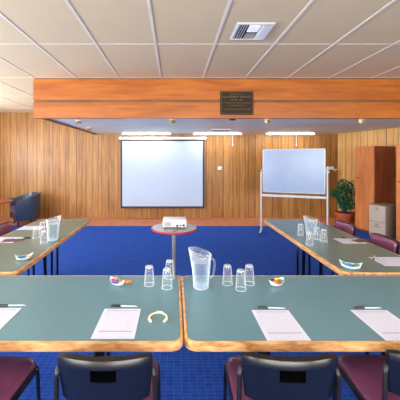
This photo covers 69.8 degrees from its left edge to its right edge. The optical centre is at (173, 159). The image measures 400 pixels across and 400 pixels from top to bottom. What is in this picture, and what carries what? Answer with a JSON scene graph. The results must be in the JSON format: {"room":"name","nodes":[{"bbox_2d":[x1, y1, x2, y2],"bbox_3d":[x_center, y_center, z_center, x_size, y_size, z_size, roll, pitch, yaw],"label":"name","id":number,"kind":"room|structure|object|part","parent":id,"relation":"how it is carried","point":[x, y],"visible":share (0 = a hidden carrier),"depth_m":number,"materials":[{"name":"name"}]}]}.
{"room":"conference room","nodes":[
{"label":"conference room","id":0,"kind":"room"},
{"bbox_2d":[0,113,336,217],"bbox_3d":[-0.350,0.095,7.910,10.100,3.010,0.100,0,0,0],"label":"wall","id":1,"kind":"structure","parent":0,"point":[76,173],"depth_m":7.86,"materials":[{"name":"brown wood"}]},
{"bbox_2d":[43,119,96,134],"bbox_3d":[-2.185,-1.002,6.250,0.060,0.615,3.222,0,0,1],"label":"trim","id":2,"kind":"structure","parent":1,"relation":"attached to","point":[50,120],"depth_m":5.87,"materials":[{"name":"brown wood"}]},
{"bbox_2d":[119,136,206,207],"bbox_3d":[-0.307,0.322,7.777,2.383,1.975,0.165,0,0,0],"label":"projection screen","id":3,"kind":"object","parent":1,"relation":"attached to","point":[156,172],"visible":1,"depth_m":7.74,"materials":[{"name":"fabric"}]},
{"bbox_2d":[325,167,337,170],"bbox_3d":[4.290,0.242,7.780,0.300,0.125,0.160,0,0,0],"label":"shelf","id":4,"kind":"object","parent":1,"relation":"attached to","point":[327,168],"visible":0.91,"depth_m":7.74,"materials":[{"name":"white metal"}]},
{"bbox_2d":[0,0,399,112],"bbox_3d":[1.148,-1.347,2.630,12.896,0.086,10.460,0,0,0],"label":"ceiling","id":5,"kind":"structure","parent":0,"point":[76,39],"depth_m":3.10,"materials":[{"name":"white tile"}]},
{"bbox_2d":[33,78,399,118],"bbox_3d":[1.615,-0.990,4.595,7.730,0.640,0.090,0,0,0],"label":"beam","id":6,"kind":"structure","parent":5,"relation":"attached to","point":[54,98],"depth_m":4.55,"materials":[{"name":"brown wood"}]},
{"bbox_2d":[220,91,252,114],"bbox_3d":[1.001,-0.907,4.540,0.528,0.378,0.020,0,0,0],"label":"plaque","id":7,"kind":"object","parent":6,"relation":"attached to","point":[231,102],"visible":1,"depth_m":4.53,"materials":[{"name":"brown metal"}]},
{"bbox_2d":[230,23,275,39],"bbox_3d":[0.785,-1.296,2.895,0.370,0.016,0.380,0,0,0],"label":"ceiling vent","id":8,"kind":"object","parent":5,"relation":"in","point":[242,31],"visible":1,"depth_m":2.87,"materials":[{"name":"white metal"}]},
{"bbox_2d":[0,218,399,399],"bbox_3d":[1.148,1.630,2.630,12.896,0.060,10.460,0,0,0],"label":"floor","id":9,"kind":"structure","parent":0,"point":[185,374],"depth_m":4.54,"materials":[{"name":"blue carpet"}]},
{"bbox_2d":[0,199,13,203],"bbox_3d":[-4.120,1.273,6.550,0.760,0.654,0.760,0,0,0],"label":"side table","id":10,"kind":"object","parent":9,"relation":"on","point":[2,201],"visible":0.73,"depth_m":6.63,"materials":[{"name":"red wood"}]},
{"bbox_2d":[0,356,40,399],"bbox_3d":[-0.988,1.202,1.398,0.444,0.778,0.517,0,0,4],"label":"chair","id":11,"kind":"object","parent":9,"relation":"on","point":[16,373],"visible":1,"depth_m":1.51,"materials":[{"name":"fabric"}]},
{"bbox_3d":[-0.987,1.188,1.415,0.429,0.019,0.430,0,0,4],"label":"seat frame","id":12,"kind":"part","parent":11,"relation":"part of","materials":[{"name":"black paint"}]},
{"bbox_3d":[-0.771,1.379,1.621,0.021,0.422,0.043,0,0,31],"label":"leg","id":13,"kind":"part","parent":11,"relation":"part of","materials":[{"name":"black paint"}]},
{"bbox_2d":[0,222,44,274],"bbox_3d":[-1.972,1.202,3.600,0.517,0.778,0.444,0,0,0],"label":"chair","id":14,"kind":"object","parent":9,"relation":"on","point":[6,227],"visible":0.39,"depth_m":3.68,"materials":[{"name":"plastic"}]},
{"bbox_2d":[10,192,40,225],"bbox_3d":[-3.721,1.222,7.212,0.641,0.763,0.752,0,0,-40],"label":"armchair","id":15,"kind":"object","parent":9,"relation":"on","point":[24,207],"visible":0.99,"depth_m":6.95,"materials":[{"name":"blue leather"}]},
{"bbox_2d":[10,206,14,213],"bbox_3d":[-3.764,1.230,7.176,0.528,0.140,0.544,0,0,-40],"label":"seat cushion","id":16,"kind":"object","parent":15,"relation":"on","point":[12,208],"depth_m":7.09,"materials":[{"name":"fabric"}]},
{"bbox_2d":[0,219,90,274],"bbox_3d":[-1.575,1.229,3.160,0.750,0.742,1.980,0,0,0],"label":"conference table","id":17,"kind":"object","parent":9,"relation":"on","point":[9,265],"visible":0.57,"depth_m":3.04,"materials":[{"name":"grey laminate"}]},
{"bbox_2d":[0,237,22,242],"bbox_3d":[-1.823,0.857,3.057,0.300,0.001,0.210,0,0,0],"label":"sheet","id":18,"kind":"object","parent":17,"relation":"on","point":[1,238],"visible":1,"depth_m":3.11,"materials":[{"name":"white paper"}]},
{"bbox_2d":[1,238,23,241],"bbox_3d":[-1.720,0.856,3.045,0.200,0.001,0.130,0,0,-11],"label":"leaflet","id":19,"kind":"object","parent":18,"relation":"on","point":[13,239],"visible":1,"depth_m":3.03,"materials":[{"name":"paper"}]},
{"bbox_2d":[15,253,32,259],"bbox_3d":[-1.294,0.833,2.458,0.141,0.051,0.092,0,0,-26],"label":"dish","id":20,"kind":"object","parent":17,"relation":"on","point":[16,256],"visible":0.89,"depth_m":2.44,"materials":[{"name":"white ceramic"}]},
{"bbox_2d":[16,226,46,229],"bbox_3d":[-1.792,0.857,3.596,0.300,0.001,0.200,0,0,0],"label":"sheet","id":21,"kind":"object","parent":17,"relation":"on","point":[23,227],"visible":0.93,"depth_m":3.56,"materials":[{"name":"white paper"}]},
{"bbox_3d":[-1.735,1.235,3.850,0.029,0.650,0.029,0,0,0],"label":"leg","id":22,"kind":"part","parent":17,"relation":"part of","materials":[{"name":"black paint"}]},
{"bbox_3d":[-1.650,1.235,3.850,0.029,0.650,0.029,0,0,0],"label":"leg","id":23,"kind":"part","parent":17,"relation":"part of","materials":[{"name":"black paint"}]},
{"bbox_2d":[46,216,60,241],"bbox_3d":[-1.286,0.726,3.038,0.148,0.265,0.148,0,0,45],"label":"water jug","id":24,"kind":"object","parent":17,"relation":"on","point":[51,239],"visible":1,"depth_m":3.03,"materials":[{"name":"clear glass"}]},
{"bbox_3d":[-1.575,1.235,3.850,0.029,0.650,0.029,0,0,0],"label":"leg","id":25,"kind":"part","parent":17,"relation":"part of","materials":[{"name":"black paint"}]},
{"bbox_2d":[0,275,182,356],"bbox_3d":[-0.884,1.229,1.730,1.860,0.742,0.790,0,0,0],"label":"conference table","id":26,"kind":"object","parent":9,"relation":"on","point":[61,313],"visible":0.73,"depth_m":1.61,"materials":[{"name":"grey laminate"}]},
{"bbox_2d":[0,308,21,328],"bbox_3d":[-0.985,0.857,1.512,0.210,0.001,0.275,0,0,0],"label":"sheet","id":27,"kind":"object","parent":26,"relation":"on","point":[6,314],"visible":1,"depth_m":1.58,"materials":[{"name":"white paper"}]},
{"bbox_2d":[0,304,25,306],"bbox_3d":[-0.950,0.852,1.673,0.159,0.013,0.011,0,0,-3],"label":"ballpoint pen","id":28,"kind":"object","parent":26,"relation":"on","point":[1,305],"visible":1,"depth_m":1.67,"materials":[{"name":"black plastic"}]},
{"bbox_2d":[91,309,140,338],"bbox_3d":[-0.295,0.857,1.504,0.210,0.001,0.275,0,0,0],"label":"sheet","id":29,"kind":"object","parent":26,"relation":"on","point":[113,323],"visible":1,"depth_m":1.48,"materials":[{"name":"white paper"}]},
{"bbox_2d":[110,276,124,285],"bbox_3d":[-0.389,0.836,1.964,0.122,0.044,0.080,0,0,29],"label":"dish","id":30,"kind":"object","parent":26,"relation":"on","point":[111,277],"visible":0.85,"depth_m":1.95,"materials":[{"name":"white ceramic"}]},
{"bbox_2d":[111,304,137,306],"bbox_3d":[-0.289,0.852,1.665,0.159,0.013,0.010,0,0,2],"label":"ballpoint pen","id":31,"kind":"object","parent":26,"relation":"on","point":[112,305],"visible":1,"depth_m":1.66,"materials":[{"name":"black plastic"}]},
{"bbox_2d":[148,311,167,322],"bbox_3d":[-0.086,0.851,1.548,0.108,0.015,0.102,0,0,0],"label":"bracelet","id":32,"kind":"object","parent":26,"relation":"on","point":[157,312],"visible":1,"depth_m":1.56,"materials":[{"name":"beige"}]},
{"bbox_2d":[161,268,172,289],"bbox_3d":[-0.047,0.794,1.916,0.074,0.128,0.074,0,0,0],"label":"tumbler","id":33,"kind":"object","parent":26,"relation":"on","point":[165,269],"visible":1,"depth_m":1.91,"materials":[{"name":"clear glass"}]},
{"bbox_2d":[54,353,160,399],"bbox_3d":[-0.288,1.202,1.397,0.444,0.778,0.517,0,0,0],"label":"chair","id":34,"kind":"object","parent":9,"relation":"on","point":[135,376],"visible":1,"depth_m":1.17,"materials":[{"name":"plastic"}]},
{"bbox_3d":[-0.497,1.232,1.193,0.028,0.718,0.050,0,0,24],"label":"leg","id":35,"kind":"part","parent":34,"relation":"part of","materials":[{"name":"black paint"}]},
{"bbox_3d":[-0.288,1.139,1.440,0.405,0.046,0.420,0,0,0],"label":"seat","id":36,"kind":"part","parent":34,"relation":"part of","materials":[{"name":"fabric"}]},
{"bbox_3d":[-0.079,1.232,1.193,0.028,0.718,0.050,0,0,-24],"label":"leg","id":37,"kind":"part","parent":34,"relation":"part of","materials":[{"name":"black paint"}]},
{"bbox_3d":[-0.087,1.379,1.635,0.021,0.422,0.043,0,0,27],"label":"leg","id":38,"kind":"part","parent":34,"relation":"part of","materials":[{"name":"black paint"}]},
{"bbox_2d":[151,223,196,282],"bbox_3d":[0.000,1.240,3.740,0.592,0.720,0.592,0,0,0],"label":"pedestal table","id":39,"kind":"object","parent":9,"relation":"on","point":[158,228],"visible":0.6,"depth_m":3.71,"materials":[{"name":"grey laminate"}]},
{"bbox_2d":[163,217,185,231],"bbox_3d":[0.008,0.824,3.685,0.304,0.112,0.405,0,0,0],"label":"projector","id":40,"kind":"object","parent":39,"relation":"on","point":[177,222],"visible":1,"depth_m":3.65,"materials":[{"name":"white plastic"}]},
{"bbox_2d":[223,352,341,399],"bbox_3d":[0.489,1.202,1.397,0.444,0.778,0.517,0,0,1],"label":"chair","id":41,"kind":"object","parent":9,"relation":"on","point":[248,376],"visible":1,"depth_m":1.17,"materials":[{"name":"plastic"}]},
{"bbox_3d":[0.294,1.379,1.640,0.021,0.422,0.043,0,0,-25],"label":"leg","id":42,"kind":"part","parent":41,"relation":"part of","materials":[{"name":"black paint"}]},
{"bbox_3d":[0.489,1.188,1.415,0.429,0.019,0.430,0,0,2],"label":"seat frame","id":43,"kind":"part","parent":41,"relation":"part of","materials":[{"name":"black paint"}]},
{"bbox_3d":[0.490,1.139,1.440,0.405,0.046,0.420,0,0,2],"label":"seat","id":44,"kind":"part","parent":41,"relation":"part of","materials":[{"name":"fabric"}]},
{"bbox_3d":[0.274,1.232,1.198,0.028,0.718,0.050,0,0,25],"label":"leg","id":45,"kind":"part","parent":41,"relation":"part of","materials":[{"name":"black paint"}]},
{"bbox_3d":[0.693,1.232,1.187,0.028,0.718,0.050,0,0,-22],"label":"leg","id":46,"kind":"part","parent":41,"relation":"part of","materials":[{"name":"black paint"}]},
{"bbox_2d":[181,275,399,354],"bbox_3d":[0.980,1.229,1.730,1.860,0.742,0.790,0,0,0],"label":"conference table","id":47,"kind":"object","parent":9,"relation":"on","point":[220,317],"visible":0.64,"depth_m":1.64,"materials":[{"name":"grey laminate"}]},
{"bbox_2d":[188,248,215,290],"bbox_3d":[0.178,0.726,1.918,0.148,0.265,0.148,0,0,45],"label":"water jug","id":48,"kind":"object","parent":47,"relation":"on","point":[198,286],"visible":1,"depth_m":1.91,"materials":[{"name":"clear glass"}]},
{"bbox_2d":[222,265,232,285],"bbox_3d":[0.371,0.794,1.978,0.074,0.128,0.074,0,0,0],"label":"tumbler","id":49,"kind":"object","parent":47,"relation":"on","point":[226,266],"visible":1,"depth_m":1.97,"materials":[{"name":"clear glass"}]},
{"bbox_2d":[235,269,246,291],"bbox_3d":[0.444,0.794,1.893,0.074,0.128,0.074,0,0,0],"label":"tumbler","id":50,"kind":"object","parent":47,"relation":"on","point":[239,270],"visible":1,"depth_m":1.89,"materials":[{"name":"clear glass"}]},
{"bbox_2d":[244,265,254,285],"bbox_3d":[0.523,0.794,1.978,0.074,0.128,0.074,0,0,0],"label":"tumbler","id":51,"kind":"object","parent":47,"relation":"on","point":[248,266],"visible":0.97,"depth_m":1.97,"materials":[{"name":"clear glass"}]},
{"bbox_2d":[257,306,285,308],"bbox_3d":[0.563,0.852,1.645,0.159,0.013,0.010,0,0,3],"label":"ballpoint pen","id":52,"kind":"object","parent":47,"relation":"on","point":[261,307],"visible":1,"depth_m":1.64,"materials":[{"name":"black plastic"}]},
{"bbox_2d":[269,277,283,285],"bbox_3d":[0.704,0.836,1.956,0.122,0.044,0.080,0,0,-26],"label":"dish","id":53,"kind":"object","parent":47,"relation":"on","point":[281,278],"visible":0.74,"depth_m":1.93,"materials":[{"name":"white ceramic"}]},
{"bbox_2d":[252,310,310,340],"bbox_3d":[0.547,0.857,1.490,0.210,0.001,0.275,0,0,0],"label":"sheet","id":54,"kind":"object","parent":47,"relation":"on","point":[276,325],"visible":1,"depth_m":1.47,"materials":[{"name":"white paper"}]},
{"bbox_2d":[354,307,380,308],"bbox_3d":[1.119,0.852,1.644,0.159,0.013,0.010,0,0,-1],"label":"ballpoint pen","id":55,"kind":"object","parent":47,"relation":"on","point":[354,307],"visible":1,"depth_m":1.64,"materials":[{"name":"black plastic"}]},
{"bbox_2d":[350,310,399,340],"bbox_3d":[1.110,0.857,1.490,0.210,0.001,0.275,0,0,0],"label":"sheet","id":56,"kind":"object","parent":47,"relation":"on","point":[384,323],"visible":1,"depth_m":1.50,"materials":[{"name":"white paper"}]},
{"bbox_2d":[259,148,328,234],"bbox_3d":[2.495,0.682,5.980,1.353,1.834,0.392,0,0,21],"label":"stand","id":57,"kind":"object","parent":9,"relation":"on","point":[302,171],"visible":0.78,"depth_m":5.96,"materials":[{"name":"metal"}]},
{"bbox_3d":[2.495,0.230,5.981,1.213,0.930,0.026,0,0,21],"label":"board frame","id":58,"kind":"part","parent":57,"relation":"part of","materials":[{"name":"metal"}]},
{"bbox_2d":[262,194,326,198],"bbox_3d":[2.487,0.759,5.960,1.253,0.048,0.067,0,0,21],"label":"tray","id":59,"kind":"object","parent":57,"relation":"on","point":[269,195],"depth_m":5.91,"materials":[{"name":"grey metal"}]},
{"bbox_2d":[304,220,356,274],"bbox_3d":[2.027,1.202,3.700,0.517,0.778,0.444,0,0,0],"label":"chair","id":60,"kind":"object","parent":9,"relation":"on","point":[344,226],"visible":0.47,"depth_m":3.69,"materials":[{"name":"plastic"}]},
{"bbox_3d":[1.790,1.379,3.901,0.043,0.422,0.021,0,0,27],"label":"leg","id":61,"kind":"part","parent":60,"relation":"part of","materials":[{"name":"black paint"}]},
{"bbox_3d":[2.244,0.913,3.700,0.083,0.202,0.394,0,0,0],"label":"backrest","id":62,"kind":"part","parent":60,"relation":"part of","materials":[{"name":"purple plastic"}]},
{"bbox_2d":[264,219,399,274],"bbox_3d":[1.665,1.229,3.150,0.750,0.742,1.980,0,0,0],"label":"conference table","id":63,"kind":"object","parent":9,"relation":"on","point":[329,253],"visible":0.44,"depth_m":2.83,"materials":[{"name":"grey laminate"}]},
{"bbox_3d":[1.665,1.235,3.840,0.029,0.650,0.029,0,0,0],"label":"leg","id":64,"kind":"part","parent":63,"relation":"part of","materials":[{"name":"black paint"}]},
{"bbox_3d":[1.740,1.235,3.840,0.029,0.650,0.029,0,0,0],"label":"leg","id":65,"kind":"part","parent":63,"relation":"part of","materials":[{"name":"black paint"}]},
{"bbox_3d":[1.825,1.235,3.840,0.029,0.650,0.029,0,0,0],"label":"leg","id":66,"kind":"part","parent":63,"relation":"part of","materials":[{"name":"black paint"}]},
{"bbox_2d":[303,215,317,235],"bbox_3d":[1.575,0.752,3.283,0.148,0.212,0.148,0,0,-35],"label":"water jug","id":67,"kind":"object","parent":63,"relation":"on","point":[311,234],"visible":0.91,"depth_m":3.27,"materials":[{"name":"clear glass"}]},
{"bbox_2d":[339,259,361,268],"bbox_3d":[1.400,0.829,2.260,0.160,0.058,0.105,0,0,31],"label":"dish","id":68,"kind":"object","parent":63,"relation":"on","point":[342,264],"visible":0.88,"depth_m":2.25,"materials":[{"name":"white ceramic"}]},
{"bbox_2d":[336,239,365,242],"bbox_3d":[1.864,0.857,3.019,0.260,0.001,0.180,0,0,0],"label":"sheet","id":69,"kind":"object","parent":63,"relation":"on","point":[339,240],"visible":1,"depth_m":3.00,"materials":[{"name":"white paper"}]},
{"bbox_2d":[352,239,368,242],"bbox_3d":[1.986,0.856,3.026,0.170,0.001,0.100,0,0,-17],"label":"leaflet","id":70,"kind":"object","parent":69,"relation":"on","point":[355,240],"visible":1,"depth_m":3.03,"materials":[{"name":"brown paper"}]},
{"bbox_2d":[368,257,399,265],"bbox_3d":[1.860,0.857,2.409,0.300,0.001,0.210,0,0,0],"label":"sheet","id":71,"kind":"object","parent":63,"relation":"on","point":[386,261],"visible":1,"depth_m":2.43,"materials":[{"name":"white paper"}]},
{"bbox_2d":[328,178,354,222],"bbox_3d":[4.298,1.030,7.229,0.636,1.140,0.479,0,0,-27],"label":"potted plant","id":72,"kind":"object","parent":9,"relation":"on","point":[344,203],"visible":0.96,"depth_m":7.17,"materials":[{"name":"green plant"}]},
{"bbox_3d":[4.340,1.462,7.250,0.480,0.275,0.477,0,0,0],"label":"pot","id":73,"kind":"part","parent":72,"relation":"part of","materials":[{"name":"ceramic"}]},
{"bbox_2d":[331,233,399,274],"bbox_3d":[2.027,1.202,3.020,0.517,0.778,0.444,0,0,0],"label":"chair","id":74,"kind":"object","parent":9,"relation":"on","point":[388,243],"visible":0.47,"depth_m":3.01,"materials":[{"name":"plastic"}]},
{"bbox_3d":[2.244,0.913,3.020,0.083,0.202,0.394,0,0,0],"label":"backrest","id":75,"kind":"part","parent":74,"relation":"part of","materials":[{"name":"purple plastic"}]},
{"bbox_2d":[332,350,399,399],"bbox_3d":[1.123,1.202,1.408,0.444,0.778,0.517,0,0,3],"label":"chair","id":76,"kind":"object","parent":9,"relation":"on","point":[369,377],"visible":0.91,"depth_m":1.44,"materials":[{"name":"fabric"}]},
{"bbox_3d":[0.934,1.379,1.655,0.021,0.422,0.043,0,0,-24],"label":"leg","id":77,"kind":"part","parent":76,"relation":"part of","materials":[{"name":"black paint"}]},
{"bbox_3d":[1.124,1.188,1.425,0.429,0.019,0.430,0,0,3],"label":"seat frame","id":78,"kind":"part","parent":76,"relation":"part of","materials":[{"name":"black paint"}]},
{"bbox_3d":[0.903,1.232,1.214,0.028,0.718,0.050,0,0,27],"label":"leg","id":79,"kind":"part","parent":76,"relation":"part of","materials":[{"name":"black paint"}]},
{"bbox_3d":[1.111,0.913,1.191,0.394,0.202,0.083,0,0,3],"label":"backrest","id":80,"kind":"part","parent":76,"relation":"part of","materials":[{"name":"black plastic"}]},
{"bbox_2d":[355,146,394,232],"bbox_3d":[4.486,0.650,6.398,0.637,1.900,0.455,0,0,-16],"label":"wardrobe","id":81,"kind":"object","parent":9,"relation":"on","point":[374,165],"visible":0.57,"depth_m":6.23,"materials":[{"name":"red wood"}]},
{"bbox_3d":[4.225,0.624,6.320,0.020,1.843,0.450,0,0,-16],"label":"door","id":82,"kind":"part","parent":81,"relation":"part of","materials":[{"name":"orange wood"}]},
{"bbox_2d":[369,203,395,238],"bbox_3d":[4.298,1.240,5.809,0.466,0.680,0.350,0,0,-16],"label":"filing cabinet","id":83,"kind":"object","parent":9,"relation":"on","point":[382,216],"visible":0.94,"depth_m":5.65,"materials":[{"name":"beige metal"}]},
{"bbox_3d":[4.095,1.407,5.749,0.012,0.315,0.330,0,0,-16],"label":"drawer","id":84,"kind":"part","parent":83,"relation":"part of","materials":[{"name":"grey metal"}]},
{"bbox_3d":[4.095,1.083,5.749,0.012,0.315,0.330,0,0,-16],"label":"drawer","id":85,"kind":"part","parent":83,"relation":"part of","materials":[{"name":"grey metal"}]},
{"bbox_2d":[396,144,399,242],"bbox_3d":[4.570,0.650,5.202,0.637,1.900,0.600,0,0,-16],"label":"wardrobe","id":86,"kind":"object","parent":9,"relation":"on","point":[397,145],"visible":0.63,"depth_m":5.37,"materials":[{"name":"red wood"}]},
{"bbox_2d":[51,119,399,133],"bbox_3d":[1.607,-1.014,6.250,7.693,0.593,3.220,0,0,0],"label":"ceiling","id":87,"kind":"structure","parent":0,"point":[98,126],"depth_m":5.92,"materials":[{"name":"paint"}]},
{"bbox_2d":[122,133,170,134],"bbox_3d":[-0.724,-0.693,7.500,1.280,0.048,0.060,0,0,0],"label":"batten","id":88,"kind":"object","parent":87,"relation":"attached to","point":[122,133],"visible":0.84,"depth_m":7.50,"materials":[{"name":"white metal"}]},
{"bbox_2d":[193,133,241,134],"bbox_3d":[1.145,-0.693,7.500,1.280,0.048,0.060,0,0,0],"label":"batten","id":89,"kind":"object","parent":87,"relation":"attached to","point":[193,133],"visible":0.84,"depth_m":7.50,"materials":[{"name":"white plastic"}]},
{"bbox_2d":[211,129,230,130],"bbox_3d":[1.100,-0.706,6.700,0.440,0.022,0.200,0,0,0],"label":"ceiling vent","id":90,"kind":"object","parent":87,"relation":"in","point":[212,129],"visible":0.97,"depth_m":6.67,"materials":[{"name":"white metal"}]},
{"bbox_2d":[266,133,314,134],"bbox_3d":[3.066,-0.693,7.500,1.280,0.048,0.060,0,0,0],"label":"batten","id":91,"kind":"object","parent":87,"relation":"attached to","point":[266,133],"visible":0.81,"depth_m":7.50,"materials":[{"name":"white plastic"}]},
{"bbox_2d":[337,127,399,221],"bbox_3d":[6.120,0.095,2.563,0.105,3.010,11.139,0,0,-16],"label":"wall","id":92,"kind":"structure","parent":0,"point":[346,142],"depth_m":7.37,"materials":[{"name":"brown wood"}]}
]}

